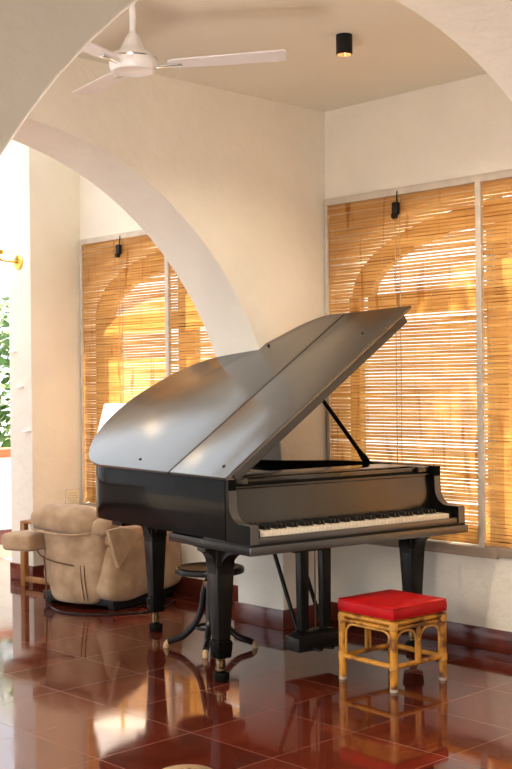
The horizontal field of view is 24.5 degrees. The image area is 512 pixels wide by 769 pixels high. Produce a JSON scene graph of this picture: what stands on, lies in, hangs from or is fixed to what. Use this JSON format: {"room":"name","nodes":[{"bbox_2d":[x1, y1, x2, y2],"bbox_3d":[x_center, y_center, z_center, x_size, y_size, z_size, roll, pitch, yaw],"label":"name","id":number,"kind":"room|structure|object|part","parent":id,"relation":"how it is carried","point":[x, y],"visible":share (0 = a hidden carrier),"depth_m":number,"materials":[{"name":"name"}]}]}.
{"room":"music room","nodes":[
{"label":"music room","id":0,"kind":"room"},
{"bbox_2d":[7,140,81,565],"bbox_3d":[-1.603,-0.357,9.049,0.485,3.650,0.300,-1,0,-44],"label":"wall","id":1,"kind":"structure","parent":0,"point":[44,193],"depth_m":8.90,"materials":[{"name":"beige paint"}]},
{"bbox_2d":[0,249,22,268],"bbox_3d":[-1.866,-0.987,8.804,0.225,0.245,0.110,-1,0,-44],"label":"wall sconce","id":2,"kind":"object","parent":1,"relation":"attached to","point":[18,260],"visible":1,"depth_m":8.84,"materials":[{"name":"gold metal"}]},
{"bbox_3d":[-1.849,-0.946,8.819,0.179,0.069,0.016,-1,0,-44],"label":"arm","id":3,"kind":"part","parent":2,"relation":"part of","materials":[{"name":"gold metal"}]},
{"bbox_2d":[10,562,44,579],"bbox_3d":[-1.599,1.409,9.024,0.455,0.118,0.314,-1,0,-44],"label":"baseboard","id":4,"kind":"structure","parent":1,"relation":"attached to","point":[15,570],"depth_m":8.87,"materials":[{"name":"tile"}]},
{"bbox_2d":[65,488,79,504],"bbox_3d":[-1.403,0.880,9.010,0.132,0.170,0.014,-1,0,-44],"label":"light switch","id":5,"kind":"object","parent":1,"relation":"attached to","point":[72,496],"visible":0.69,"depth_m":9.00,"materials":[{"name":"grey paint"}]},
{"bbox_2d":[12,57,326,609],"bbox_3d":[-2.083,-0.352,5.097,6.650,3.650,0.400,-1,0,-44],"label":"wall","id":6,"kind":"structure","parent":0,"point":[229,186],"depth_m":6.73,"materials":[{"name":"beige paint"}]},
{"bbox_2d":[0,558,511,768],"bbox_3d":[-1.292,1.539,2.567,9.060,0.150,13.680,-1,0,-44],"label":"floor","id":7,"kind":"structure","parent":0,"point":[77,691],"depth_m":5.41,"materials":[{"name":"red tile"}]},
{"bbox_2d":[0,447,11,543],"bbox_3d":[-2.812,1.041,10.604,6.000,0.880,0.240,-1,0,-44],"label":"wall","id":8,"kind":"structure","parent":7,"relation":"on","point":[5,453],"depth_m":10.94,"materials":[{"name":"paint"}]},
{"bbox_3d":[-2.740,1.415,10.534,6.000,0.130,0.015,-1,0,-44],"label":"skirting","id":9,"kind":"part","parent":8,"relation":"part of","materials":[{"name":"paint"}]},
{"bbox_2d":[20,519,49,585],"bbox_3d":[-1.476,1.229,8.635,0.384,0.475,0.314,-1,0,36],"label":"side table","id":10,"kind":"object","parent":7,"relation":"on","point":[24,556],"visible":0.28,"depth_m":8.60,"materials":[{"name":"brown wood"}]},
{"bbox_3d":[-1.692,1.241,8.627,0.044,0.455,0.044,-1,0,36],"label":"leg","id":11,"kind":"part","parent":10,"relation":"part of","materials":[{"name":"brown wood"}]},
{"bbox_3d":[-1.553,1.417,8.526,0.340,0.040,0.034,-1,0,36],"label":"rail","id":12,"kind":"part","parent":10,"relation":"part of","materials":[{"name":"brown wood"}]},
{"bbox_2d":[2,503,181,610],"bbox_3d":[-1.082,1.123,7.996,0.937,0.677,0.952,-1,0,32],"label":"recliner","id":13,"kind":"object","parent":7,"relation":"on","point":[88,559],"visible":0.9,"depth_m":7.62,"materials":[{"name":"beige fabric"}]},
{"bbox_3d":[-1.224,1.180,8.238,0.208,0.386,0.641,-1,0,32],"label":"arm","id":14,"kind":"part","parent":13,"relation":"part of","materials":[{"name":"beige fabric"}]},
{"bbox_3d":[-1.145,1.154,7.729,0.538,0.552,0.271,-1,0,32],"label":"backrest","id":15,"kind":"part","parent":13,"relation":"part of","materials":[{"name":"beige fabric"}]},
{"bbox_3d":[-1.118,1.278,7.595,0.012,0.231,0.037,-1,0,40],"label":"zip cord","id":16,"kind":"part","parent":13,"relation":"part of","materials":[{"name":"brown plastic"}]},
{"bbox_3d":[-1.093,1.277,7.579,0.012,0.231,0.037,-1,0,40],"label":"zip cord","id":17,"kind":"part","parent":13,"relation":"part of","materials":[{"name":"brown plastic"}]},
{"bbox_3d":[-0.794,1.196,7.889,0.273,0.416,0.804,-1,0,32],"label":"arm","id":18,"kind":"part","parent":13,"relation":"part of","materials":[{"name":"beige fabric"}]},
{"bbox_2d":[97,403,125,432],"bbox_3d":[-0.958,0.798,8.333,0.410,1.325,0.410,-1,0,-44],"label":"floor lamp","id":19,"kind":"object","parent":7,"relation":"on","point":[109,410],"visible":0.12,"depth_m":8.24,"materials":[{"name":"white fabric"}]},
{"bbox_2d":[51,600,174,615],"bbox_3d":[-0.899,1.454,7.651,0.826,0.012,0.377,-1,0,-14],"label":"power cable","id":20,"kind":"object","parent":7,"relation":"on","point":[168,604],"visible":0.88,"depth_m":7.49,"materials":[{"name":"black plastic"}]},
{"bbox_2d":[149,622,162,631],"bbox_3d":[-0.592,1.434,6.982,0.080,0.046,0.080,-1,0,-35],"label":"cup","id":21,"kind":"object","parent":7,"relation":"on","point":[154,626],"depth_m":6.95,"materials":[{"name":"black paint"}]},
{"bbox_2d":[163,764,211,768],"bbox_3d":[-0.189,1.247,3.212,0.380,0.411,0.380,-1,0,-44],"label":"pouf","id":22,"kind":"object","parent":7,"relation":"on","point":[182,766],"visible":1,"depth_m":3.23,"materials":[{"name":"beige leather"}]},
{"bbox_2d":[163,562,257,657],"bbox_3d":[-0.254,1.229,6.516,0.385,0.451,0.385,-1,0,-41],"label":"stool","id":23,"kind":"object","parent":7,"relation":"on","point":[198,569],"visible":0.53,"depth_m":6.49,"materials":[{"name":"brown wood"}]},
{"bbox_3d":[-0.375,1.262,6.525,0.238,0.354,0.035,-1,0,4],"label":"leg","id":24,"kind":"part","parent":23,"relation":"part of","materials":[{"name":"black"}]},
{"bbox_3d":[-0.262,1.261,6.395,0.036,0.354,0.237,-1,0,4],"label":"leg","id":25,"kind":"part","parent":23,"relation":"part of","materials":[{"name":"black"}]},
{"bbox_3d":[-0.256,1.021,6.516,0.376,0.034,0.376,-1,0,36],"label":"seat","id":26,"kind":"part","parent":23,"relation":"part of","materials":[{"name":"brown wood"}]},
{"bbox_3d":[-0.132,1.260,6.507,0.238,0.354,0.035,-1,0,4],"label":"leg","id":27,"kind":"part","parent":23,"relation":"part of","materials":[{"name":"black"}]},
{"bbox_2d":[213,671,229,682],"bbox_3d":[-0.170,1.429,5.780,0.080,0.046,0.080,-1,0,-35],"label":"cup","id":28,"kind":"object","parent":7,"relation":"on","point":[218,676],"depth_m":5.75,"materials":[{"name":"black paint"}]},
{"bbox_2d":[89,306,467,682],"bbox_3d":[-0.004,0.522,6.605,1.470,1.856,1.964,-1,0,-35],"label":"grand piano","id":29,"kind":"object","parent":7,"relation":"on","point":[183,457],"visible":0.95,"depth_m":6.10,"materials":[{"name":"black paint"}]},
{"bbox_3d":[-0.333,0.031,6.807,1.174,0.844,1.262,-1,0,-35],"label":"lid","id":30,"kind":"part","parent":29,"relation":"part of","materials":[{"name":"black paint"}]},
{"bbox_3d":[-0.064,0.518,6.776,1.371,0.045,1.403,-1,0,-35],"label":"iron plate","id":31,"kind":"part","parent":29,"relation":"part of","materials":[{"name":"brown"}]},
{"bbox_3d":[0.239,1.052,6.085,0.054,0.430,0.048,-1,0,-35],"label":"lyre post","id":32,"kind":"part","parent":29,"relation":"part of","materials":[{"name":"black paint"}]},
{"bbox_3d":[0.307,1.057,6.132,0.007,0.440,0.007,-1,0,-35],"label":"pedal rod","id":33,"kind":"part","parent":29,"relation":"part of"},
{"bbox_3d":[0.358,1.051,6.169,0.054,0.430,0.048,-1,0,-35],"label":"lyre post","id":34,"kind":"part","parent":29,"relation":"part of","materials":[{"name":"black paint"}]},
{"bbox_2d":[247,467,415,482],"bbox_3d":[0.324,0.461,6.095,1.101,0.021,0.278,-1,0,-35],"label":"music stand","id":35,"kind":"object","parent":29,"relation":"attached to","point":[323,474],"depth_m":6.01,"materials":[{"name":"black paint"}]},
{"bbox_3d":[0.402,0.486,5.984,1.279,0.013,0.059,-1,0,-35],"label":"fallboard hinge rail","id":36,"kind":"part","parent":29,"relation":"part of","materials":[{"name":"paint"}]},
{"bbox_3d":[0.542,0.761,5.791,1.393,0.039,0.007,-1,0,-35],"label":"key bed moulding","id":37,"kind":"part","parent":29,"relation":"part of","materials":[{"name":"black wood"}]},
{"bbox_2d":[338,589,446,692],"bbox_3d":[0.668,1.241,5.779,0.389,0.404,0.388,-1,0,-40],"label":"rattan stool","id":38,"kind":"object","parent":7,"relation":"on","point":[391,608],"visible":1,"depth_m":5.69,"materials":[{"name":"wicker"}]},
{"bbox_3d":[0.426,1.274,5.801,0.037,0.318,0.037,-1,0,-40],"label":"leg","id":39,"kind":"part","parent":38,"relation":"part of","materials":[{"name":"wicker"}]},
{"bbox_3d":[0.535,1.152,5.669,0.020,0.020,0.344,-1,0,-40],"label":"apron rail","id":40,"kind":"part","parent":38,"relation":"part of","materials":[{"name":"wicker"}]},
{"bbox_3d":[0.535,1.126,5.669,0.027,0.027,0.344,-1,0,-40],"label":"rail","id":41,"kind":"part","parent":38,"relation":"part of","materials":[{"name":"wicker"}]},
{"bbox_3d":[0.558,1.240,5.911,0.022,0.177,0.022,-1,0,-40],"label":"post","id":42,"kind":"part","parent":38,"relation":"part of","materials":[{"name":"wicker"}]},
{"bbox_3d":[0.690,1.272,6.021,0.037,0.318,0.037,-1,0,-40],"label":"leg","id":43,"kind":"part","parent":38,"relation":"part of","materials":[{"name":"wicker"}]},
{"bbox_2d":[338,590,446,619],"bbox_3d":[0.666,1.076,5.779,0.388,0.076,0.388,-1,0,-40],"label":"cushion","id":44,"kind":"object","parent":38,"relation":"on","point":[384,604],"depth_m":5.69,"materials":[{"name":"red fabric"}]},
{"bbox_3d":[0.646,1.272,5.537,0.037,0.318,0.037,-1,0,-40],"label":"leg","id":45,"kind":"part","parent":38,"relation":"part of","materials":[{"name":"wicker"}]},
{"bbox_3d":[0.777,1.123,5.647,0.344,0.027,0.027,-1,0,-40],"label":"rail","id":46,"kind":"part","parent":38,"relation":"part of","materials":[{"name":"wicker"}]},
{"bbox_3d":[0.778,1.238,5.647,0.022,0.177,0.022,-1,0,-40],"label":"post","id":47,"kind":"part","parent":38,"relation":"part of","materials":[{"name":"wicker"}]},
{"bbox_3d":[0.777,1.149,5.647,0.344,0.020,0.020,-1,0,-40],"label":"apron rail","id":48,"kind":"part","parent":38,"relation":"part of","materials":[{"name":"wicker"}]},
{"bbox_3d":[0.911,1.269,5.757,0.037,0.318,0.037,-1,0,-40],"label":"leg","id":49,"kind":"part","parent":38,"relation":"part of","materials":[{"name":"wicker"}]},
{"bbox_2d":[406,640,414,646],"bbox_3d":[0.854,1.418,6.418,0.080,0.046,0.080,-1,0,-35],"label":"cup","id":50,"kind":"object","parent":7,"relation":"on","point":[411,643],"depth_m":6.39,"materials":[{"name":"black paint"}]},
{"bbox_2d":[0,0,511,156],"bbox_3d":[-0.243,-0.105,3.181,6.650,3.115,0.410,-1,0,-44],"label":"wall","id":51,"kind":"structure","parent":0,"point":[39,39],"depth_m":2.72,"materials":[{"name":"beige paint"}]},
{"bbox_2d":[77,0,486,111],"bbox_3d":[-0.523,-2.002,3.632,6.900,0.685,8.500,-1,0,-44],"label":"ceiling","id":52,"kind":"structure","parent":0,"point":[396,50],"depth_m":5.80,"materials":[{"name":"paint"}]},
{"bbox_2d":[71,3,285,93],"bbox_3d":[-0.601,-1.466,4.804,1.084,0.384,1.102,-1,0,-44],"label":"ceiling fan","id":53,"kind":"object","parent":52,"relation":"hanging from","point":[132,60],"visible":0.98,"depth_m":4.78,"materials":[{"name":"white metal"}]},
{"bbox_3d":[-0.676,-1.314,5.155,0.122,0.036,0.480,-1,0,-27],"label":"blade","id":54,"kind":"part","parent":53,"relation":"part of","materials":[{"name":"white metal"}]},
{"bbox_3d":[-0.711,-1.313,4.491,0.122,0.036,0.480,-1,0,33],"label":"blade","id":55,"kind":"part","parent":53,"relation":"part of","materials":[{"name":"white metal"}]},
{"bbox_3d":[-0.504,-1.514,4.813,0.025,0.251,0.025,-1,0,-44],"label":"down rod","id":56,"kind":"part","parent":53,"relation":"part of","materials":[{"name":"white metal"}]},
{"bbox_3d":[-0.118,-1.320,4.793,0.480,0.036,0.122,-1,0,3],"label":"blade","id":57,"kind":"part","parent":53,"relation":"part of","materials":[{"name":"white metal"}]},
{"bbox_2d":[336,33,351,56],"bbox_3d":[0.421,-1.623,5.638,0.078,0.094,0.078,-1,0,-44],"label":"ceiling spotlight","id":58,"kind":"object","parent":52,"relation":"attached to","point":[343,40],"visible":1,"depth_m":5.61,"materials":[{"name":"black metal"}]},
{"bbox_2d":[79,73,511,631],"bbox_3d":[1.660,-0.318,6.157,0.280,3.800,9.150,-1,0,-44],"label":"wall","id":59,"kind":"structure","parent":0,"point":[459,128],"depth_m":6.76,"materials":[{"name":"beige paint"}]},
{"bbox_2d":[79,230,171,506],"bbox_3d":[-0.602,-0.080,8.292,0.033,2.074,2.125,-1,0,-44],"label":"trim","id":60,"kind":"structure","parent":59,"relation":"attached to","point":[137,233],"depth_m":8.93,"materials":[{"name":"grey paint"}]},
{"bbox_2d":[92,254,203,499],"bbox_3d":[-0.470,-0.075,8.373,0.050,1.940,2.320,-1,0,-44],"label":"window","id":61,"kind":"structure","parent":59,"relation":"in","point":[158,254],"depth_m":8.83,"materials":[{"name":"brown wood"}]},
{"bbox_2d":[82,235,165,502],"bbox_3d":[-0.991,-0.101,8.666,0.057,1.987,0.992,-1,0,-44],"label":"bamboo blind","id":62,"kind":"object","parent":61,"relation":"attached to","point":[90,392],"visible":0.66,"depth_m":8.70,"materials":[{"name":"beige wood"}]},
{"bbox_3d":[-0.966,0.883,8.680,0.016,0.020,0.992,-1,0,-44],"label":"rail","id":63,"kind":"part","parent":62,"relation":"part of","materials":[{"name":"brown wood"}]},
{"bbox_3d":[-0.991,-0.174,8.685,0.006,1.770,0.041,-1,0,-44],"label":"hoist cord","id":64,"kind":"part","parent":62,"relation":"part of","materials":[{"name":"beige fabric"}]},
{"bbox_3d":[-0.977,-0.079,8.679,0.001,1.920,0.883,-1,0,-44],"label":"weft cord","id":65,"kind":"part","parent":62,"relation":"part of","materials":[{"name":"beige fabric"}]},
{"bbox_2d":[169,264,215,374],"bbox_3d":[-0.260,-0.109,7.903,0.057,1.987,1.034,-1,0,-44],"label":"bamboo blind","id":66,"kind":"object","parent":61,"relation":"attached to","point":[192,318],"visible":0.09,"depth_m":8.18,"materials":[{"name":"beige wood"}]},
{"bbox_3d":[-0.246,-0.087,7.916,0.001,1.920,0.920,-1,0,-44],"label":"weft cord","id":67,"kind":"part","parent":66,"relation":"part of","materials":[{"name":"beige fabric"}]},
{"bbox_2d":[173,576,511,653],"bbox_3d":[0.191,1.389,7.204,0.419,0.118,4.820,-1,0,-44],"label":"baseboard","id":68,"kind":"structure","parent":59,"relation":"attached to","point":[479,637],"depth_m":6.95,"materials":[{"name":"tile"}]},
{"bbox_2d":[324,169,511,558],"bbox_3d":[1.204,-0.100,6.409,0.033,2.074,2.228,-1,0,-44],"label":"window frame","id":69,"kind":"structure","parent":59,"relation":"attached to","point":[483,551],"depth_m":6.39,"materials":[{"name":"grey paint"}]},
{"bbox_2d":[349,199,511,543],"bbox_3d":[1.364,-0.095,6.460,0.050,1.940,2.320,-1,0,-44],"label":"window","id":70,"kind":"structure","parent":59,"relation":"in","point":[509,199],"depth_m":6.63,"materials":[{"name":"brown wood"}]},
{"bbox_2d":[328,183,478,543],"bbox_3d":[0.810,-0.120,6.787,0.057,1.987,1.086,-1,0,-44],"label":"bamboo blind","id":71,"kind":"object","parent":70,"relation":"attached to","point":[466,408],"visible":0.75,"depth_m":6.71,"materials":[{"name":"beige wood"}]},
{"bbox_3d":[0.821,-0.194,6.795,0.006,1.770,0.041,-1,0,-44],"label":"hoist cord","id":72,"kind":"part","parent":71,"relation":"part of","materials":[{"name":"beige fabric"}]},
{"bbox_3d":[0.836,0.863,6.801,0.016,0.020,1.086,-1,0,-44],"label":"rail","id":73,"kind":"part","parent":71,"relation":"part of","materials":[{"name":"brown wood"}]},
{"bbox_2d":[482,178,511,547],"bbox_3d":[1.577,-0.129,5.987,0.057,1.987,1.042,-1,0,-44],"label":"bamboo blind","id":74,"kind":"object","parent":70,"relation":"attached to","point":[487,275],"visible":1,"depth_m":6.31,"materials":[{"name":"beige wood"}]},
{"bbox_3d":[1.603,0.854,6.002,0.016,0.020,1.042,-1,0,-44],"label":"rail","id":75,"kind":"part","parent":74,"relation":"part of","materials":[{"name":"brown wood"}]},
{"bbox_3d":[1.591,-0.107,6.001,0.001,1.920,0.927,-1,0,-44],"label":"weft cord","id":76,"kind":"part","parent":74,"relation":"part of","materials":[{"name":"beige plastic"}]},
{"label":"outside","id":77,"kind":"structure","parent":0,"visible":0},
{"bbox_3d":[7.100,1.897,10.609,13.700,0.150,13.680,-1,0,-44],"label":"ground","id":78,"kind":"structure","parent":77,"visible":0},
{"bbox_2d":[486,196,502,524],"bbox_3d":[1.892,-1.311,9.532,2.911,6.397,2.919,-1,0,-44],"label":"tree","id":79,"kind":"object","parent":78,"relation":"on","point":[502,196],"visible":0.02,"depth_m":9.56,"materials":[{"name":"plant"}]},
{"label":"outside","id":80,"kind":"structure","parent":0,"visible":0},
{"bbox_2d":[0,453,487,557],"bbox_3d":[-4.220,1.581,15.691,23.000,0.130,9.320,-1,0,-44],"label":"ground","id":81,"kind":"structure","parent":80,"point":[4,553],"depth_m":17.50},
{"bbox_2d":[0,296,10,447],"bbox_3d":[-2.830,0.201,14.355,1.871,2.613,1.871,-1,0,-44],"label":"shrub","id":82,"kind":"object","parent":81,"relation":"on","point":[4,322],"visible":0.14,"depth_m":13.92,"materials":[{"name":"green plant"}]}
]}

